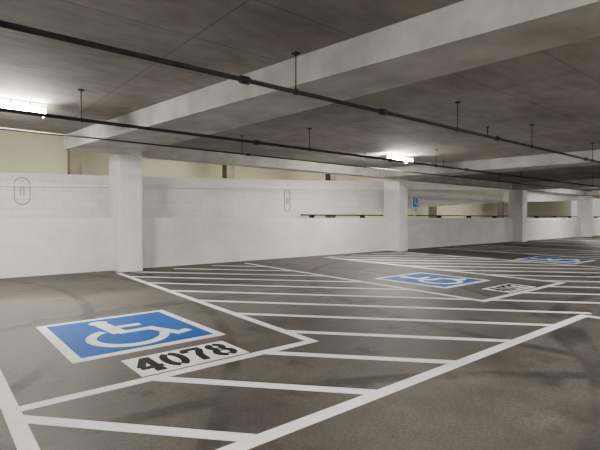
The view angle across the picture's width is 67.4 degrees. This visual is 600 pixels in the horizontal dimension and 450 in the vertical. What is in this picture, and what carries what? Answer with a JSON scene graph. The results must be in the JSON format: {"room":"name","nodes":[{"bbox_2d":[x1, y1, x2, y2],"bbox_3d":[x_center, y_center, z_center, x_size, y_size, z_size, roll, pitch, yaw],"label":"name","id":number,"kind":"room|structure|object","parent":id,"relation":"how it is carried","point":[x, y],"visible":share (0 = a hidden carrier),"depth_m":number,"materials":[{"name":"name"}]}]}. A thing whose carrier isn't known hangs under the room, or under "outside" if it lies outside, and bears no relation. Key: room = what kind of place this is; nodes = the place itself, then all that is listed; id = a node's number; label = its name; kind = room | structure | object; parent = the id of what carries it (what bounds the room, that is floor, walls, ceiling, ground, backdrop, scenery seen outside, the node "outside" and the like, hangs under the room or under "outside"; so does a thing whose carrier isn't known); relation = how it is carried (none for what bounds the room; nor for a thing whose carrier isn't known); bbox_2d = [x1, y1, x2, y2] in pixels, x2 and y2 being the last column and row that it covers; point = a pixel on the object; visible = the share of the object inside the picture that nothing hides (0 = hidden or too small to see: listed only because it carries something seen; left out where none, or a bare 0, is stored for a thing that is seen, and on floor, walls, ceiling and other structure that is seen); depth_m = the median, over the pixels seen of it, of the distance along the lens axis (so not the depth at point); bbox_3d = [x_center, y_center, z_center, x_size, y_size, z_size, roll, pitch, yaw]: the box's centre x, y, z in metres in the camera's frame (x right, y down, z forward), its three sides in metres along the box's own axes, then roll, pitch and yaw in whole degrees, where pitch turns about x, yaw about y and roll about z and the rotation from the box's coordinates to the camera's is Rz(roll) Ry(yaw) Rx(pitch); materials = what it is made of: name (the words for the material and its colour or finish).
{"room":"parking garage","nodes":[
{"label":"parking garage","id":0,"kind":"room"},
{"bbox_2d":[14,177,30,204],"bbox_3d":[-7.417,-0.909,12.014,0.380,0.735,0.025,-1,1,-40],"label":"plate","id":1,"kind":"object","parent":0,"point":[19,177],"depth_m":12.02,"materials":[{"name":"white metal"}]},
{"bbox_2d":[0,130,570,217],"bbox_3d":[6.694,-2.322,39.582,89.000,6.400,0.300,-1,1,-40],"label":"wall","id":2,"kind":"structure","parent":0,"point":[20,152],"depth_m":27.09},
{"bbox_2d":[284,190,289,211],"bbox_3d":[-0.502,-0.959,17.775,0.300,0.866,0.025,-1,1,-40],"label":"plate","id":3,"kind":"object","parent":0,"point":[285,190],"depth_m":17.68,"materials":[{"name":"white metal"}]},
{"bbox_2d":[0,235,599,449],"bbox_3d":[22.921,1.333,20.161,89.000,0.300,25.600,-1,1,-40],"label":"floor","id":4,"kind":"structure","parent":0,"point":[542,392],"depth_m":4.91,"materials":[{"name":"concrete"}]},
{"bbox_2d":[109,154,142,271],"bbox_3d":[-5.006,-0.328,12.941,0.640,3.250,0.900,-1,1,-40],"label":"concrete column","id":5,"kind":"structure","parent":4,"relation":"on","point":[125,171],"depth_m":12.61,"materials":[{"name":"white concrete"}]},
{"bbox_2d":[36,310,224,363],"bbox_3d":[-2.291,1.400,5.975,1.800,0.014,2.000,-1,1,-40],"label":"handicap symbol","id":6,"kind":"object","parent":4,"relation":"on","point":[85,340],"visible":1,"depth_m":5.76,"materials":[{"name":"blue paint"}]},
{"bbox_2d":[121,341,248,376],"bbox_3d":[-1.221,1.419,4.863,1.200,0.010,0.600,-1,1,-40],"label":"parking number","id":7,"kind":"object","parent":4,"relation":"on","point":[147,365],"visible":1,"depth_m":4.81,"materials":[{"name":"white paint"}]},
{"bbox_2d":[0,238,599,449],"bbox_3d":[13.232,1.226,17.324,48.482,0.004,15.647,-1,1,-40],"label":"parking lines","id":8,"kind":"object","parent":4,"relation":"on","point":[17,423],"visible":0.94,"depth_m":4.47,"materials":[{"name":"white paint"}]},
{"bbox_2d":[384,179,407,250],"bbox_3d":[4.428,-0.452,20.801,0.640,3.250,0.900,-1,1,-40],"label":"concrete column","id":9,"kind":"structure","parent":4,"relation":"on","point":[395,190],"depth_m":20.49,"materials":[{"name":"white concrete"}]},
{"bbox_2d":[374,273,489,287],"bbox_3d":[3.196,1.321,10.950,1.900,0.014,2.000,-1,1,-40],"label":"handicap symbol","id":10,"kind":"object","parent":4,"relation":"on","point":[426,279],"visible":1,"depth_m":10.76,"materials":[{"name":"blue paint"}]},
{"bbox_2d":[483,284,534,292],"bbox_3d":[4.482,1.344,9.640,1.200,0.010,0.600,-1,1,-40],"label":"parking number","id":11,"kind":"object","parent":4,"relation":"on","point":[509,288],"visible":1,"depth_m":9.56,"materials":[{"name":"white paint"}]},
{"bbox_2d":[508,190,526,241],"bbox_3d":[13.863,-0.575,28.661,0.640,3.250,0.900,-1,1,-40],"label":"concrete column","id":12,"kind":"structure","parent":4,"relation":"on","point":[517,199],"depth_m":28.37,"materials":[{"name":"white concrete"}]},
{"bbox_2d":[515,256,595,263],"bbox_3d":[9.131,1.241,16.089,1.900,0.014,2.000,-1,1,-40],"label":"handicap symbol","id":13,"kind":"object","parent":4,"relation":"on","point":[545,259],"visible":1,"depth_m":16.10,"materials":[{"name":"blue paint"}]},
{"bbox_2d":[577,196,592,236],"bbox_3d":[22.944,-0.694,36.226,0.640,3.250,0.900,-1,1,-40],"label":"concrete column","id":14,"kind":"structure","parent":4,"relation":"on","point":[584,203],"depth_m":35.95,"materials":[{"name":"white concrete"}]},
{"bbox_2d":[0,0,599,190],"bbox_3d":[23.193,-2.606,19.773,89.000,0.350,24.750,-1,1,-40],"label":"ceiling","id":15,"kind":"structure","parent":0,"point":[556,90],"depth_m":6.94,"materials":[{"name":"concrete"}]},
{"bbox_2d":[0,101,46,118],"bbox_3d":[-5.274,-2.124,7.938,1.390,0.239,0.340,-1,1,-40],"label":"fluorescent light fixture","id":16,"kind":"object","parent":15,"relation":"attached to","point":[9,105],"visible":0.75,"depth_m":8.05,"materials":[{"name":"plastic"}]},
{"bbox_2d":[0,129,60,135],"bbox_3d":[-12.032,-2.400,6.671,18.100,0.350,0.190,-1,1,-40],"label":"beam","id":17,"kind":"structure","parent":15,"relation":"attached to","point":[0,129],"depth_m":11.17,"materials":[{"name":"concrete"}]},
{"bbox_2d":[0,127,595,191],"bbox_3d":[16.711,-2.291,26.777,80.000,0.500,0.080,-1,1,-40],"label":"pipe","id":18,"kind":"object","parent":15,"relation":"hanging from","point":[246,154],"visible":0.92,"depth_m":11.39,"materials":[{"name":"black metal"}]},
{"bbox_2d":[0,20,599,162],"bbox_3d":[20.168,-2.202,22.629,80.000,0.547,0.095,-1,1,-40],"label":"pipe","id":19,"kind":"object","parent":15,"relation":"hanging from","point":[241,79],"visible":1,"depth_m":5.24,"materials":[{"name":"black metal"}]},
{"bbox_2d":[0,89,599,186],"bbox_3d":[17.896,-2.243,25.356,80.000,0.551,0.101,-1,1,-40],"label":"pipe","id":20,"kind":"object","parent":15,"relation":"hanging from","point":[81,119],"visible":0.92,"depth_m":9.17,"materials":[{"name":"black metal"}]},
{"bbox_2d":[64,0,599,154],"bbox_3d":[0.295,-2.027,5.903,2.550,0.369,16.740,-1,1,-40],"label":"ceiling beam","id":21,"kind":"structure","parent":15,"relation":"attached to","point":[466,34],"depth_m":5.38,"materials":[{"name":"white concrete"}]},
{"bbox_2d":[135,146,599,196],"bbox_3d":[22.299,-2.683,35.501,70.240,0.690,0.540,-1,1,-40],"label":"beam","id":22,"kind":"structure","parent":15,"relation":"attached to","point":[161,153],"depth_m":16.41,"materials":[{"name":"concrete"}]},
{"bbox_2d":[379,153,412,163],"bbox_3d":[3.215,-2.236,15.011,1.390,0.239,0.340,-1,1,-40],"label":"fluorescent light fixture","id":23,"kind":"object","parent":15,"relation":"attached to","point":[404,158],"visible":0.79,"depth_m":14.87,"materials":[{"name":"plastic"}]},
{"bbox_2d":[379,149,599,178],"bbox_3d":[9.745,-2.151,13.775,2.550,0.369,16.740,-1,1,-40],"label":"ceiling beam","id":24,"kind":"structure","parent":15,"relation":"attached to","point":[544,161],"depth_m":16.08,"materials":[{"name":"white concrete"}]},
{"bbox_2d":[512,179,599,189],"bbox_3d":[19.195,-2.275,21.647,2.550,0.369,16.740,-1,1,-40],"label":"ceiling beam","id":25,"kind":"structure","parent":15,"relation":"attached to","point":[596,182],"depth_m":25.87,"materials":[{"name":"white concrete"}]},
{"bbox_2d":[586,190,599,195],"bbox_3d":[28.645,-2.398,29.520,2.550,0.369,16.740,-1,1,-40],"label":"ceiling beam","id":26,"kind":"structure","parent":15,"relation":"attached to","point":[588,193],"depth_m":34.87,"materials":[{"name":"white concrete"}]},
{"bbox_2d":[0,218,599,277],"bbox_3d":[14.849,0.281,29.834,89.000,1.500,0.220,-1,1,-40],"label":"wall","id":27,"kind":"structure","parent":0,"point":[28,246],"depth_m":15.29,"materials":[{"name":"white paint"}]},
{"bbox_2d":[412,197,417,217],"bbox_3d":[5.662,-0.868,22.173,0.440,1.040,0.062,-1,1,-40],"label":"parking sign","id":28,"kind":"object","parent":27,"relation":"on","point":[414,199],"visible":1,"depth_m":22.16,"materials":[{"name":"metal"}]},
{"bbox_2d":[301,214,599,217],"bbox_3d":[18.729,-0.522,33.367,48.500,0.296,0.260,-1,1,-40],"label":"guard rail","id":29,"kind":"object","parent":27,"relation":"attached to","point":[309,215],"visible":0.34,"depth_m":23.32,"materials":[{"name":"black metal"}]},
{"bbox_2d":[0,173,599,217],"bbox_3d":[8.645,-1.801,25.530,74.000,3.800,0.200,-1,1,-40],"label":"wall","id":30,"kind":"structure","parent":0,"point":[45,202],"depth_m":15.92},
{"bbox_2d":[0,184,508,189],"bbox_3d":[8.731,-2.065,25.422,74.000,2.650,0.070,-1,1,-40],"label":"ledge","id":31,"kind":"object","parent":30,"relation":"attached to","point":[10,185],"visible":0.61,"depth_m":15.79,"materials":[{"name":"white paint"}]},
{"bbox_3d":[10.550,1.100,35.007,89.000,0.300,11.750,-1,1,-40],"label":"deck","id":32,"kind":"object","parent":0,"visible":0},
{"bbox_2d":[67,150,81,174],"bbox_3d":[-10.209,-2.021,20.426,0.500,6.400,0.500,-1,1,-40],"label":"column","id":33,"kind":"structure","parent":32,"relation":"on","point":[74,157],"depth_m":20.22,"materials":[{"name":"concrete"}]},
{"bbox_2d":[222,165,234,178],"bbox_3d":[-4.063,-2.102,25.546,0.500,6.400,0.500,-1,1,-40],"label":"column","id":34,"kind":"structure","parent":32,"relation":"on","point":[228,171],"depth_m":25.37,"materials":[{"name":"concrete"}]},
{"bbox_2d":[325,174,335,217],"bbox_3d":[2.084,-2.182,30.666,0.500,6.400,0.500,-1,1,-40],"label":"column","id":35,"kind":"structure","parent":32,"relation":"on","point":[328,177],"depth_m":30.48,"materials":[{"name":"concrete"}]},
{"bbox_2d":[428,206,436,217],"bbox_3d":[11.303,-2.303,38.346,0.500,6.400,0.500,-1,1,-40],"label":"column","id":36,"kind":"structure","parent":32,"relation":"on","point":[431,210],"depth_m":38.21,"materials":[{"name":"concrete"}]},
{"bbox_2d":[497,202,503,217],"bbox_3d":[20.522,-2.423,46.027,0.500,6.400,0.500,-1,1,-40],"label":"column","id":37,"kind":"structure","parent":32,"relation":"on","point":[500,205],"depth_m":45.87,"materials":[{"name":"concrete"}]}
]}

